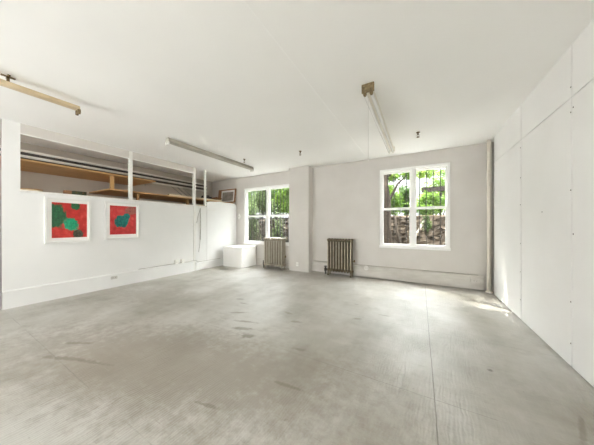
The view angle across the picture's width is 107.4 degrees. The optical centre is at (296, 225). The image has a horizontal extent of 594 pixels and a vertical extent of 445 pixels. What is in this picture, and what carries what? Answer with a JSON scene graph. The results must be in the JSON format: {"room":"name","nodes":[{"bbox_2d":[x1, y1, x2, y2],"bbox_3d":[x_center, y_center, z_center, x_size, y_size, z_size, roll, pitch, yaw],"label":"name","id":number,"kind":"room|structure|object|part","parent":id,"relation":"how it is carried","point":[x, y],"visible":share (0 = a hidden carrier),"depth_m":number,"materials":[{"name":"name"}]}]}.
{"room":"art studio","nodes":[
{"label":"art studio","id":0,"kind":"room"},
{"bbox_2d":[0,200,0,308],"bbox_3d":[-5.156,0.450,3.621,1.160,1.700,0.140,0,0,29],"label":"wall","id":1,"kind":"structure","parent":0,"point":[0,200],"depth_m":3.40,"materials":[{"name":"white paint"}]},
{"bbox_2d":[1,119,206,308],"bbox_3d":[-3.672,-0.170,4.985,0.124,2.940,3.695,0,0,29],"label":"wall","id":2,"kind":"structure","parent":0,"point":[169,232],"depth_m":4.16,"materials":[{"name":"white paint"}]},
{"bbox_2d":[44,196,90,243],"bbox_3d":[-4.157,-0.087,3.975,0.052,0.805,0.598,0,0,29],"label":"framed picture","id":3,"kind":"object","parent":2,"relation":"attached to","point":[66,220],"visible":1,"depth_m":3.95},
{"bbox_2d":[52,202,86,237],"bbox_3d":[-4.151,-0.088,3.990,0.003,0.627,0.460,0,0,29],"label":"print","id":4,"kind":"object","parent":3,"relation":"attached to","point":[69,219],"depth_m":3.98},
{"bbox_3d":[-3.729,-1.475,4.864,0.093,0.020,3.072,0,0,29],"label":"header trim","id":5,"kind":"part","parent":2,"relation":"part of","materials":[{"name":"white paint"}]},
{"bbox_2d":[2,258,222,309],"bbox_3d":[-3.321,1.157,5.479,0.030,0.285,4.900,0,0,29],"label":"baseboard","id":6,"kind":"structure","parent":2,"relation":"attached to","point":[19,297],"depth_m":4.23,"materials":[{"name":"white paint"}]},
{"bbox_3d":[-3.643,-0.552,5.040,0.122,0.035,3.462,0,0,29],"label":"cap rail","id":7,"kind":"part","parent":2,"relation":"part of","materials":[{"name":"white paint"}]},
{"bbox_2d":[104,201,139,239],"bbox_3d":[-3.750,-0.098,4.697,0.052,0.785,0.623,0,0,29],"label":"framed picture","id":8,"kind":"object","parent":2,"relation":"attached to","point":[121,219],"visible":1,"depth_m":4.67},
{"bbox_2d":[110,205,135,234],"bbox_3d":[-3.746,-0.108,4.708,0.003,0.607,0.475,0,0,29],"label":"print","id":9,"kind":"object","parent":8,"relation":"attached to","point":[122,217],"depth_m":4.70},
{"bbox_2d":[142,258,219,268],"bbox_3d":[-3.031,1.032,5.979,0.012,0.068,2.335,0,0,29],"label":"conduit","id":10,"kind":"object","parent":2,"relation":"attached to","point":[218,258],"visible":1,"depth_m":5.84,"materials":[{"name":"metal"}]},
{"bbox_2d":[197,208,200,247],"bbox_3d":[-2.846,0.143,6.319,0.032,1.275,0.144,0,0,29],"label":"cord","id":11,"kind":"object","parent":2,"relation":"hanging from","point":[200,208],"visible":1,"depth_m":6.35,"materials":[{"name":"grey plastic"}]},
{"bbox_2d":[205,201,235,260],"bbox_3d":[-2.456,0.160,7.115,0.130,1.830,1.210,0,0,29],"label":"wall panel","id":12,"kind":"object","parent":2,"relation":"attached to","point":[221,216],"visible":0.92,"depth_m":6.98,"materials":[{"name":"white paint"}]},
{"bbox_2d":[0,138,211,204],"bbox_3d":[-5.645,-0.170,4.058,0.120,2.940,9.720,0,0,29],"label":"wall","id":13,"kind":"structure","parent":0,"point":[45,182],"depth_m":5.17,"materials":[{"name":"paint"}]},
{"bbox_2d":[0,156,155,185],"bbox_3d":[-4.573,-1.090,4.705,1.110,0.030,2.300,0,0,29],"label":"wooden shelf","id":14,"kind":"object","parent":13,"relation":"attached to","point":[27,165],"visible":0.74,"depth_m":4.45,"materials":[{"name":"brown wood"}]},
{"bbox_2d":[89,188,232,203],"bbox_3d":[-3.596,-0.771,6.438,1.110,0.028,3.520,0,0,29],"label":"wooden shelf","id":15,"kind":"object","parent":13,"relation":"attached to","point":[114,192],"visible":0.71,"depth_m":5.70,"materials":[{"name":"brown wood"}]},
{"bbox_2d":[110,176,113,188],"bbox_3d":[-4.042,-0.930,4.761,0.070,0.290,0.060,0,0,29],"label":"post","id":16,"kind":"object","parent":15,"relation":"on","point":[111,177],"visible":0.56,"depth_m":4.74,"materials":[{"name":"brown wood"}]},
{"bbox_2d":[167,194,221,201],"bbox_3d":[-2.975,-0.808,6.530,0.100,0.045,1.750,0,0,29],"label":"plank","id":17,"kind":"object","parent":15,"relation":"on","point":[167,194],"visible":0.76,"depth_m":6.27,"materials":[{"name":"brown wood"}]},
{"bbox_2d":[218,188,235,202],"bbox_3d":[-2.497,-1.030,7.753,0.850,0.491,0.090,0,0,29],"label":"picture frame","id":18,"kind":"object","parent":15,"relation":"on","point":[228,195],"visible":0.79,"depth_m":7.70,"materials":[{"name":"brown wood"}]},
{"bbox_2d":[222,192,232,200],"bbox_3d":[-2.452,-1.014,7.712,0.530,0.315,0.004,0,-6,29],"label":"picture","id":19,"kind":"object","parent":18,"relation":"attached to","point":[226,196],"depth_m":7.72},
{"bbox_3d":[-3.949,-0.450,5.770,1.150,0.100,5.070,0,0,29],"label":"deck","id":20,"kind":"object","parent":13,"relation":"attached to","visible":0},
{"bbox_2d":[20,188,42,191],"bbox_3d":[-4.580,-0.559,3.767,0.258,0.119,0.258,0,0,29],"label":"plank","id":21,"kind":"object","parent":20,"relation":"on","point":[29,189],"visible":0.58,"depth_m":3.69,"materials":[{"name":"brown wood"}]},
{"bbox_2d":[63,190,71,193],"bbox_3d":[-4.336,-0.578,4.117,0.120,0.155,0.090,0,0,29],"label":"wood block","id":22,"kind":"object","parent":20,"relation":"on","point":[64,191],"visible":0.44,"depth_m":4.09,"materials":[{"name":"brown wood"}]},
{"bbox_2d":[72,191,86,195],"bbox_3d":[-4.275,-0.578,4.261,0.170,0.155,0.204,0,0,29],"label":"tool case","id":23,"kind":"object","parent":20,"relation":"on","point":[73,192],"visible":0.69,"depth_m":4.21,"materials":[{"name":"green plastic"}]},
{"bbox_3d":[-4.188,-1.290,6.152,0.360,0.340,0.024,0,0,29],"label":"rack","id":24,"kind":"object","parent":13,"relation":"attached to","visible":0},
{"bbox_2d":[152,182,206,191],"bbox_3d":[-4.255,-1.190,5.748,0.048,0.046,4.370,0,0,29],"label":"pipe","id":25,"kind":"object","parent":24,"relation":"on","point":[153,182],"visible":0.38,"depth_m":6.66,"materials":[{"name":"metal"}]},
{"bbox_2d":[0,154,206,189],"bbox_3d":[-4.255,-1.250,5.748,0.054,0.051,4.370,0,0,29],"label":"pipe","id":26,"kind":"object","parent":25,"relation":"on","point":[0,154],"visible":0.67,"depth_m":5.52,"materials":[{"name":"black metal"}]},
{"bbox_2d":[0,151,206,188],"bbox_3d":[-4.255,-1.305,5.748,0.048,0.046,4.370,0,0,29],"label":"pipe","id":27,"kind":"object","parent":26,"relation":"on","point":[24,156],"visible":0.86,"depth_m":5.01,"materials":[{"name":"metal"}]},
{"bbox_2d":[0,148,206,186],"bbox_3d":[-4.255,-1.356,5.748,0.048,0.046,4.370,0,0,29],"label":"pipe","id":28,"kind":"object","parent":27,"relation":"on","point":[22,153],"visible":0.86,"depth_m":5.01,"materials":[{"name":"black metal"}]},
{"bbox_2d":[0,145,206,185],"bbox_3d":[-4.255,-1.405,5.748,0.044,0.042,4.370,0,0,29],"label":"pipe","id":29,"kind":"object","parent":28,"relation":"on","point":[21,150],"visible":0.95,"depth_m":4.99,"materials":[{"name":"metal"}]},
{"bbox_2d":[256,257,288,267],"bbox_3d":[-1.117,1.180,7.066,2.310,0.240,0.030,0,0,29],"label":"baseboard","id":30,"kind":"structure","parent":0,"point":[259,261],"depth_m":7.07,"materials":[{"name":"paint"}]},
{"bbox_2d":[0,265,593,444],"bbox_3d":[-0.795,1.360,1.390,11.350,0.120,10.240,0,0,29],"label":"floor","id":31,"kind":"structure","parent":0,"point":[255,354],"depth_m":2.02,"materials":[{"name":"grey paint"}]},
{"bbox_2d":[223,245,256,267],"bbox_3d":[-1.847,0.989,7.043,0.824,0.622,0.677,0,0,29],"label":"box","id":32,"kind":"object","parent":31,"relation":"on","point":[238,256],"visible":1,"depth_m":6.79,"materials":[{"name":"white paint"}]},
{"bbox_3d":[-1.847,0.693,7.043,0.824,0.029,0.677,0,0,29],"label":"lid","id":33,"kind":"part","parent":32,"relation":"part of","materials":[{"name":"white paint"}]},
{"bbox_2d":[263,237,285,269],"bbox_3d":[-0.686,0.836,6.518,0.844,0.929,0.224,0,0,29],"label":"radiator","id":34,"kind":"object","parent":31,"relation":"on","point":[274,248],"visible":1,"depth_m":6.41,"materials":[{"name":"beige metal"}]},
{"bbox_2d":[324,238,354,277],"bbox_3d":[1.088,0.823,5.644,0.831,0.953,0.184,0,0,29],"label":"radiator","id":35,"kind":"object","parent":31,"relation":"on","point":[339,251],"visible":1,"depth_m":5.57,"materials":[{"name":"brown metal"}]},
{"bbox_2d":[485,140,492,292],"bbox_3d":[3.711,-0.170,4.210,0.116,2.940,0.114,0,0,29],"label":"riser pipe","id":36,"kind":"object","parent":31,"relation":"on","point":[489,142],"visible":1,"depth_m":4.18,"materials":[{"name":"white metal"}]},
{"bbox_2d":[0,0,593,181],"bbox_3d":[-0.795,-1.740,1.390,11.350,0.200,10.240,0,0,29],"label":"ceiling","id":37,"kind":"structure","parent":0,"point":[262,83],"depth_m":2.31,"materials":[{"name":"paint"}]},
{"bbox_2d":[0,74,80,115],"bbox_3d":[-3.480,-1.555,1.880,0.112,0.170,2.357,0,0,29],"label":"strip light","id":38,"kind":"object","parent":37,"relation":"hanging from","point":[6,83],"visible":1,"depth_m":2.56,"materials":[{"name":"metal"}]},
{"bbox_2d":[165,137,253,171],"bbox_3d":[-1.853,-1.573,5.121,0.124,0.135,2.382,0,0,29],"label":"strip light","id":39,"kind":"object","parent":37,"relation":"attached to","point":[168,141],"visible":1,"depth_m":4.77,"materials":[{"name":"white metal"}]},
{"bbox_2d":[362,81,394,153],"bbox_3d":[1.398,-1.573,3.546,0.140,0.135,2.374,0,0,29],"label":"strip light","id":40,"kind":"object","parent":37,"relation":"attached to","point":[368,91],"visible":1,"depth_m":2.98,"materials":[{"name":"white metal"}]},
{"bbox_2d":[289,165,311,272],"bbox_3d":[0.107,-0.170,6.249,0.625,2.940,0.250,0,0,29],"label":"wall pillar","id":41,"kind":"structure","parent":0,"point":[300,178],"depth_m":6.12,"materials":[{"name":"paint"}]},
{"bbox_2d":[212,142,493,290],"bbox_3d":[0.447,-0.170,6.287,8.700,2.940,0.150,0,0,29],"label":"wall","id":42,"kind":"structure","parent":0,"point":[345,196],"depth_m":5.33,"materials":[{"name":"paint"}]},
{"bbox_2d":[244,184,288,245],"bbox_3d":[-0.968,-0.310,7.014,1.880,1.870,0.123,0,0,29],"label":"window","id":43,"kind":"structure","parent":42,"relation":"in","point":[267,216],"depth_m":7.01,"materials":[{"name":"white wood"}]},
{"bbox_3d":[-1.337,-0.733,7.258,0.885,0.915,0.040,0,0,29],"label":"sash","id":44,"kind":"part","parent":43,"relation":"part of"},
{"bbox_3d":[-1.358,0.122,7.221,0.885,0.895,0.040,0,0,29],"label":"sash","id":45,"kind":"part","parent":43,"relation":"part of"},
{"bbox_3d":[-0.559,0.122,6.770,0.815,0.895,0.040,0,0,29],"label":"sash","id":46,"kind":"part","parent":43,"relation":"part of","materials":[{"name":"white wood"}]},
{"bbox_3d":[-0.538,-0.733,6.807,0.815,0.915,0.040,0,0,29],"label":"sash","id":47,"kind":"part","parent":43,"relation":"part of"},
{"bbox_2d":[248,188,285,240],"bbox_3d":[-0.891,-0.310,7.151,1.828,1.820,0.021,0,0,29],"label":"guard","id":48,"kind":"object","parent":42,"relation":"attached to","point":[283,188],"visible":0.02,"depth_m":7.11,"materials":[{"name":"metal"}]},
{"bbox_2d":[312,261,483,289],"bbox_3d":[2.069,1.151,5.260,3.765,0.271,0.045,0,0,29],"label":"baseboard","id":49,"kind":"structure","parent":42,"relation":"attached to","point":[427,277],"depth_m":4.91,"materials":[{"name":"paint"}]},
{"bbox_2d":[314,260,477,275],"bbox_3d":[2.064,1.005,5.265,3.620,0.018,0.018,0,0,29],"label":"conduit","id":50,"kind":"object","parent":49,"relation":"on","point":[314,260],"visible":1,"depth_m":4.94,"materials":[{"name":"white metal"}]},
{"bbox_2d":[379,162,450,250],"bbox_3d":[2.640,-0.395,4.979,1.425,1.870,0.123,0,0,29],"label":"window","id":51,"kind":"structure","parent":42,"relation":"in","point":[412,244],"depth_m":4.94,"materials":[{"name":"white wood"}]},
{"bbox_3d":[2.357,-0.818,5.173,0.630,0.915,0.040,0,0,29],"label":"sash","id":52,"kind":"part","parent":51,"relation":"part of","materials":[{"name":"white wood"}]},
{"bbox_3d":[2.337,0.037,5.137,0.630,0.895,0.040,0,0,29],"label":"sash","id":53,"kind":"part","parent":51,"relation":"part of","materials":[{"name":"white wood"}]},
{"bbox_3d":[2.959,-0.818,4.834,0.615,0.915,0.040,0,0,29],"label":"sash","id":54,"kind":"part","parent":51,"relation":"part of","materials":[{"name":"white wood"}]},
{"bbox_3d":[2.938,0.037,4.797,0.615,0.895,0.040,0,0,29],"label":"sash","id":55,"kind":"part","parent":51,"relation":"part of","materials":[{"name":"white wood"}]},
{"bbox_2d":[393,169,440,244],"bbox_3d":[2.717,-0.395,5.115,1.373,1.820,0.021,0,0,29],"label":"guard","id":56,"kind":"object","parent":42,"relation":"attached to","point":[440,169],"visible":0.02,"depth_m":4.97,"materials":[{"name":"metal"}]},
{"bbox_2d":[494,19,593,386],"bbox_3d":[2.247,-0.170,1.451,0.092,2.940,5.935,0,0,29],"label":"wall","id":57,"kind":"structure","parent":0,"point":[544,153],"depth_m":2.23,"materials":[{"name":"paint"}]},
{"label":"outside","id":58,"kind":"structure","parent":0,"visible":0},
{"bbox_2d":[391,215,444,216],"bbox_3d":[2.462,-0.110,12.504,24.000,0.420,7.800,0,0,29],"label":"terrace","id":59,"kind":"object","parent":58,"point":[416,215],"depth_m":7.08,"materials":[{"name":"soil"}]},
{"bbox_2d":[249,191,255,213],"bbox_3d":[-3.163,-1.629,13.477,2.095,2.771,0.948,0,0,29],"label":"bush","id":60,"kind":"object","parent":59,"relation":"on","point":[253,192],"visible":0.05,"depth_m":13.31,"materials":[{"name":"green plant"}]},
{"bbox_2d":[252,189,275,217],"bbox_3d":[-1.651,-1.269,10.617,1.228,1.912,1.208,0,0,-12],"label":"bush","id":61,"kind":"object","parent":59,"relation":"on","point":[256,195],"visible":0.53,"depth_m":10.46,"materials":[{"name":"green plant"}]},
{"bbox_2d":[270,188,284,217],"bbox_3d":[-1.147,-1.405,12.072,1.983,2.281,0.883,0,0,23],"label":"bush","id":62,"kind":"object","parent":59,"relation":"on","point":[281,188],"visible":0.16,"depth_m":11.82,"materials":[{"name":"green plant"}]},
{"bbox_2d":[272,188,289,213],"bbox_3d":[-0.288,-1.300,9.918,1.498,2.098,1.096,0,0,32],"label":"bush","id":63,"kind":"object","parent":59,"relation":"on","point":[286,191],"visible":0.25,"depth_m":9.87,"materials":[{"name":"green plant"}]},
{"bbox_2d":[388,182,405,215],"bbox_3d":[3.307,-0.926,7.903,1.089,1.334,0.798,0,0,9],"label":"bush","id":64,"kind":"object","parent":59,"relation":"on","point":[397,201],"visible":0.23,"depth_m":7.69,"materials":[{"name":"green plant"}]},
{"bbox_2d":[399,184,409,215],"bbox_3d":[4.252,-0.987,8.526,0.826,1.376,0.659,0,0,29],"label":"bush","id":65,"kind":"object","parent":59,"relation":"on","point":[403,189],"visible":0.57,"depth_m":8.41,"materials":[{"name":"green plant"}]},
{"bbox_2d":[407,190,444,214],"bbox_3d":[4.312,-0.708,7.282,1.135,0.926,0.874,0,0,-4],"label":"bush","id":66,"kind":"object","parent":59,"relation":"on","point":[429,195],"visible":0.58,"depth_m":7.12,"materials":[{"name":"green plant"}]},
{"bbox_2d":[416,171,444,214],"bbox_3d":[5.768,-1.245,8.817,1.772,1.863,0.719,0,0,29],"label":"bush","id":67,"kind":"object","parent":59,"relation":"on","point":[437,182],"visible":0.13,"depth_m":8.78,"materials":[{"name":"green plant"}]},
{"bbox_2d":[422,186,444,196],"bbox_3d":[5.973,-0.865,7.584,2.850,1.150,0.120,0,0,29],"label":"fence","id":68,"kind":"object","parent":59,"relation":"on","point":[429,189],"visible":0.2,"depth_m":8.02,"materials":[{"name":"brown wood"}]},
{"bbox_3d":[5.953,-1.330,7.549,2.850,0.180,0.040,0,0,29],"label":"rail","id":69,"kind":"part","parent":68,"relation":"part of","materials":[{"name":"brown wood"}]},
{"bbox_2d":[436,168,444,176],"bbox_3d":[7.064,-1.871,9.231,1.985,3.244,1.308,0,0,29],"label":"tree","id":70,"kind":"object","parent":59,"relation":"on","point":[442,172],"visible":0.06,"depth_m":9.49,"materials":[{"name":"green plant"}]},
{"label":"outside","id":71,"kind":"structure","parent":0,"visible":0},
{"bbox_3d":[0.237,1.575,7.542,19.000,0.250,1.830,0,0,29],"label":"ground","id":72,"kind":"structure","parent":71,"visible":0},
{"bbox_2d":[249,193,260,240],"bbox_3d":[-1.915,0.064,8.849,1.229,2.838,0.398,0,0,29],"label":"ivy","id":73,"kind":"object","parent":72,"relation":"on","point":[253,209],"visible":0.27,"depth_m":8.73,"materials":[{"name":"green plant"}]},
{"bbox_3d":[-1.873,0.475,8.839,0.442,1.957,0.180,0,0,41],"label":"stem","id":74,"kind":"part","parent":73,"relation":"part of","materials":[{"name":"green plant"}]},
{"bbox_2d":[249,213,288,241],"bbox_3d":[-1.615,0.520,8.432,3.522,1.900,0.026,0,0,29],"label":"iron railing","id":75,"kind":"object","parent":72,"relation":"on","point":[256,218],"visible":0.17,"depth_m":8.20,"materials":[{"name":"metal"}]},
{"bbox_2d":[270,204,284,237],"bbox_3d":[-0.736,0.356,8.184,0.990,2.288,0.350,0,0,29],"label":"ivy","id":76,"kind":"object","parent":75,"relation":"attached to","point":[279,204],"visible":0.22,"depth_m":8.18,"materials":[{"name":"green plant"}]},
{"bbox_2d":[253,216,444,244],"bbox_3d":[0.723,0.620,8.394,19.065,1.808,0.968,0,0,29],"label":"wall","id":77,"kind":"structure","parent":72,"relation":"on","point":[401,221],"depth_m":6.60,"materials":[{"name":"stone"}]},
{"bbox_2d":[421,214,431,234],"bbox_3d":[3.566,-0.035,6.016,0.273,0.588,0.225,0,0,19],"label":"trailing plant","id":78,"kind":"object","parent":77,"relation":"hanging from","point":[423,222],"visible":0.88,"depth_m":5.98,"materials":[{"name":"green plant"}]},
{"bbox_2d":[417,204,444,214],"bbox_3d":[3.993,-0.449,6.486,0.828,0.355,0.218,0,0,35],"label":"creeper","id":79,"kind":"object","parent":77,"relation":"on","point":[429,211],"visible":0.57,"depth_m":6.47,"materials":[{"name":"green plant"}]},
{"bbox_2d":[394,215,401,243],"bbox_3d":[3.001,0.564,6.416,0.145,1.740,0.400,0,0,-27],"label":"fallen branch","id":80,"kind":"object","parent":72,"relation":"on","point":[395,219],"visible":0.57,"depth_m":6.43,"materials":[{"name":"brown wood"}]},
{"bbox_2d":[384,169,437,242],"bbox_3d":[3.147,-1.025,6.529,3.562,5.067,1.572,0,0,29],"label":"tree","id":81,"kind":"object","parent":72,"relation":"on","point":[387,197],"visible":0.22,"depth_m":6.25,"materials":[{"name":"green plant"}]}
]}

